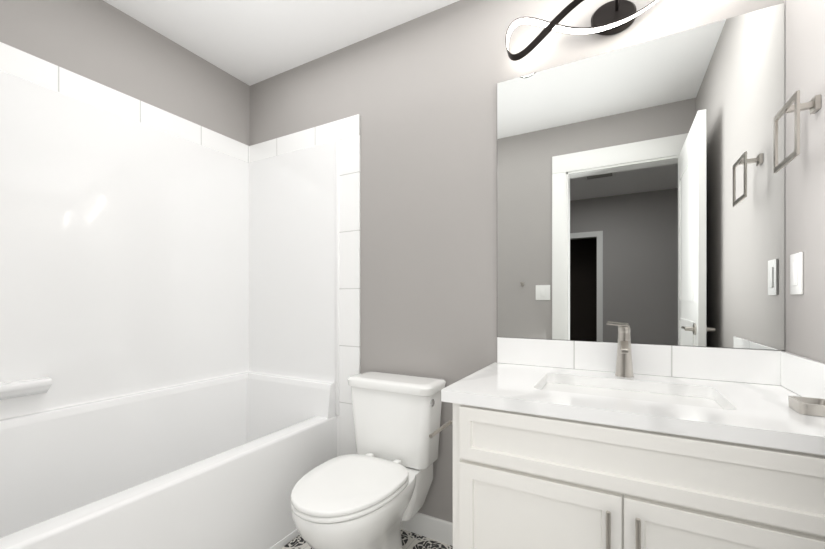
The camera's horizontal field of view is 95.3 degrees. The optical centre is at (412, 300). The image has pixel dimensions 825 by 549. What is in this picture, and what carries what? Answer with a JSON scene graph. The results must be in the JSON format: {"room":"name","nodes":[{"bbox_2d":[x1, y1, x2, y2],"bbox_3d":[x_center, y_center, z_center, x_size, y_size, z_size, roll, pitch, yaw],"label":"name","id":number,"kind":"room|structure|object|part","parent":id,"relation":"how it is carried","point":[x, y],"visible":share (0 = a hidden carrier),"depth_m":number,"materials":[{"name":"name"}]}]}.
{"room":"bathroom","nodes":[
{"label":"bathroom","id":0,"kind":"room"},
{"bbox_2d":[0,0,249,145],"bbox_3d":[-1.439,-0.121,1.716,0.130,2.440,1.520,0,0,29],"label":"wall","id":1,"kind":"structure","parent":0,"point":[102,42],"depth_m":1.77,"materials":[{"name":"grey paint"}]},
{"bbox_2d":[103,0,459,85],"bbox_3d":[-0.296,-1.391,1.092,2.734,0.100,1.780,0,0,29],"label":"ceiling","id":2,"kind":"structure","parent":0,"point":[249,42],"depth_m":1.83,"materials":[{"name":"white paint"}]},
{"bbox_2d":[281,529,452,548],"bbox_3d":[-0.296,1.149,1.092,2.734,0.100,1.780,0,0,29],"label":"floor","id":3,"kind":"structure","parent":0,"point":[410,540],"depth_m":1.70,"materials":[{"name":"tile"}]},
{"bbox_2d":[0,42,359,548],"bbox_3d":[-1.006,0.070,1.480,0.851,2.057,1.516,0,0,29],"label":"shower","id":4,"kind":"object","parent":3,"relation":"on","point":[179,331],"visible":0.83,"depth_m":1.74,"materials":[{"name":"white plastic"}]},
{"bbox_2d":[0,376,52,426],"bbox_3d":[-1.541,0.334,1.279,0.070,0.060,0.455,0,0,29],"label":"shelf","id":5,"kind":"object","parent":4,"relation":"attached to","point":[16,388],"depth_m":1.42,"materials":[{"name":"white plastic"}]},
{"bbox_2d":[291,371,445,548],"bbox_3d":[-0.187,0.725,1.504,0.438,0.748,0.671,0,0,29],"label":"toilet","id":6,"kind":"object","parent":3,"relation":"on","point":[372,493],"visible":1,"depth_m":1.53,"materials":[{"name":"white ceramic"}]},
{"bbox_3d":[-0.241,0.678,1.406,0.372,0.023,0.447,0,0,29],"label":"lid","id":7,"kind":"part","parent":6,"relation":"part of","materials":[{"name":"white plastic"}]},
{"bbox_3d":[-0.225,0.905,1.436,0.364,0.388,0.508,0,0,29],"label":"bowl","id":8,"kind":"part","parent":6,"relation":"part of","materials":[{"name":"white ceramic"}]},
{"bbox_3d":[-0.076,0.550,1.708,0.412,0.314,0.180,0,0,29],"label":"tank","id":9,"kind":"part","parent":6,"relation":"part of","materials":[{"name":"white ceramic"}]},
{"bbox_3d":[-0.076,0.372,1.708,0.438,0.042,0.206,0,0,29],"label":"tank lid","id":10,"kind":"part","parent":6,"relation":"part of","materials":[{"name":"white ceramic"}]},
{"bbox_2d":[429,323,824,548],"bbox_3d":[0.599,0.590,1.129,0.934,1.018,0.593,0,0,29],"label":"bathroom vanity","id":11,"kind":"object","parent":3,"relation":"on","point":[623,443],"visible":1,"depth_m":0.95,"materials":[{"name":"white paint"}]},
{"bbox_3d":[0.087,0.394,1.154,0.012,0.011,0.145,0,0,29],"label":"arm","id":12,"kind":"part","parent":11,"relation":"part of"},
{"bbox_3d":[0.142,0.394,1.206,0.045,0.011,0.012,0,0,29],"label":"post","id":13,"kind":"part","parent":11,"relation":"part of","materials":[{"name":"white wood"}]},
{"bbox_3d":[0.319,0.731,0.997,0.411,0.527,0.019,0,0,29],"label":"door","id":14,"kind":"part","parent":11,"relation":"part of","materials":[{"name":"white paint"}]},
{"bbox_3d":[0.456,0.571,0.877,0.010,0.156,0.011,0,0,29],"label":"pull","id":15,"kind":"part","parent":11,"relation":"part of","materials":[{"name":"silver metal"}]},
{"bbox_2d":[441,362,824,466],"bbox_3d":[0.618,0.281,1.140,0.911,0.035,0.556,0,0,29],"label":"countertop","id":16,"kind":"structure","parent":11,"relation":"on","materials":[{"name":"white stone"}]},
{"bbox_2d":[606,323,633,377],"bbox_3d":[0.705,0.172,1.278,0.084,0.184,0.156,0,0,29],"label":"faucet","id":17,"kind":"object","parent":16,"relation":"on","point":[624,368],"depth_m":1.30,"materials":[{"name":"silver metal"}]},
{"bbox_3d":[0.516,0.518,0.861,0.008,0.008,0.031,0,0,29],"label":"pull post","id":18,"kind":"part","parent":11,"relation":"part of","materials":[{"name":"silver metal"}]},
{"bbox_3d":[0.509,0.571,0.848,0.010,0.156,0.011,0,0,29],"label":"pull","id":19,"kind":"part","parent":11,"relation":"part of","materials":[{"name":"silver metal"}]},
{"bbox_3d":[0.684,0.731,0.797,0.411,0.527,0.019,0,0,29],"label":"door","id":20,"kind":"part","parent":11,"relation":"part of","materials":[{"name":"white paint"}]},
{"bbox_2d":[250,0,783,522],"bbox_3d":[0.099,-0.121,1.816,2.734,2.440,0.130,0,0,29],"label":"wall","id":21,"kind":"structure","parent":0,"point":[418,94],"depth_m":1.74,"materials":[{"name":"grey paint"}]},
{"bbox_2d":[401,512,452,545],"bbox_3d":[0.052,1.052,1.760,0.725,0.095,0.014,0,0,29],"label":"baseboard","id":22,"kind":"structure","parent":21,"relation":"attached to","point":[431,527],"depth_m":1.74,"materials":[{"name":"white wood"}]},
{"bbox_2d":[505,0,657,60],"bbox_3d":[0.715,-1.048,1.342,0.754,0.201,0.109,0,0,29],"label":"sconce","id":23,"kind":"object","parent":21,"relation":"attached to","point":[613,17],"visible":1,"depth_m":1.38,"materials":[{"name":"black metal"}]},
{"bbox_3d":[0.733,-1.036,1.374,0.148,0.107,0.036,11,5,28],"label":"plate","id":24,"kind":"part","parent":23,"relation":"part of","materials":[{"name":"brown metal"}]},
{"bbox_3d":[0.718,-1.048,1.321,0.022,0.022,0.075,0,0,29],"label":"knob","id":25,"kind":"part","parent":23,"relation":"part of","materials":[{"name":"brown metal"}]},
{"bbox_2d":[497,3,784,349],"bbox_3d":[0.755,-0.383,1.379,0.900,1.073,0.006,0,0,29],"label":"mirror","id":26,"kind":"object","parent":21,"relation":"attached to","point":[641,190],"visible":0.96,"depth_m":1.33,"materials":[{"name":"clear glass"}]},
{"bbox_2d":[497,337,784,385],"bbox_3d":[0.754,0.210,1.377,0.899,0.108,0.010,0,0,29],"label":"backsplash","id":27,"kind":"structure","parent":21,"relation":"attached to","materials":[{"name":"tile"}]},
{"bbox_2d":[784,0,824,362],"bbox_3d":[0.816,-0.121,0.411,0.130,2.440,1.650,0,0,29],"label":"wall","id":28,"kind":"structure","parent":0,"point":[805,168],"depth_m":1.03,"materials":[{"name":"grey paint"}]},
{"bbox_2d":[790,252,802,294],"bbox_3d":[1.100,-0.076,1.080,0.010,0.118,0.075,0,0,29],"label":"light switch","id":29,"kind":"object","parent":28,"relation":"attached to","point":[796,273],"visible":1,"depth_m":1.07,"materials":[{"name":"white plastic"}]},
{"bbox_2d":[774,90,820,172],"bbox_3d":[1.017,-0.442,0.985,0.064,0.162,0.158,0,0,29],"label":"towel ring","id":30,"kind":"object","parent":28,"relation":"attached to","point":[813,105],"visible":0.96,"depth_m":0.97,"materials":[{"name":"silver metal"}]},
{"bbox_3d":[1.016,-0.506,0.986,0.054,0.014,0.014,0,0,29],"label":"post","id":31,"kind":"part","parent":30,"relation":"part of","materials":[{"name":"silver metal"}]}
]}

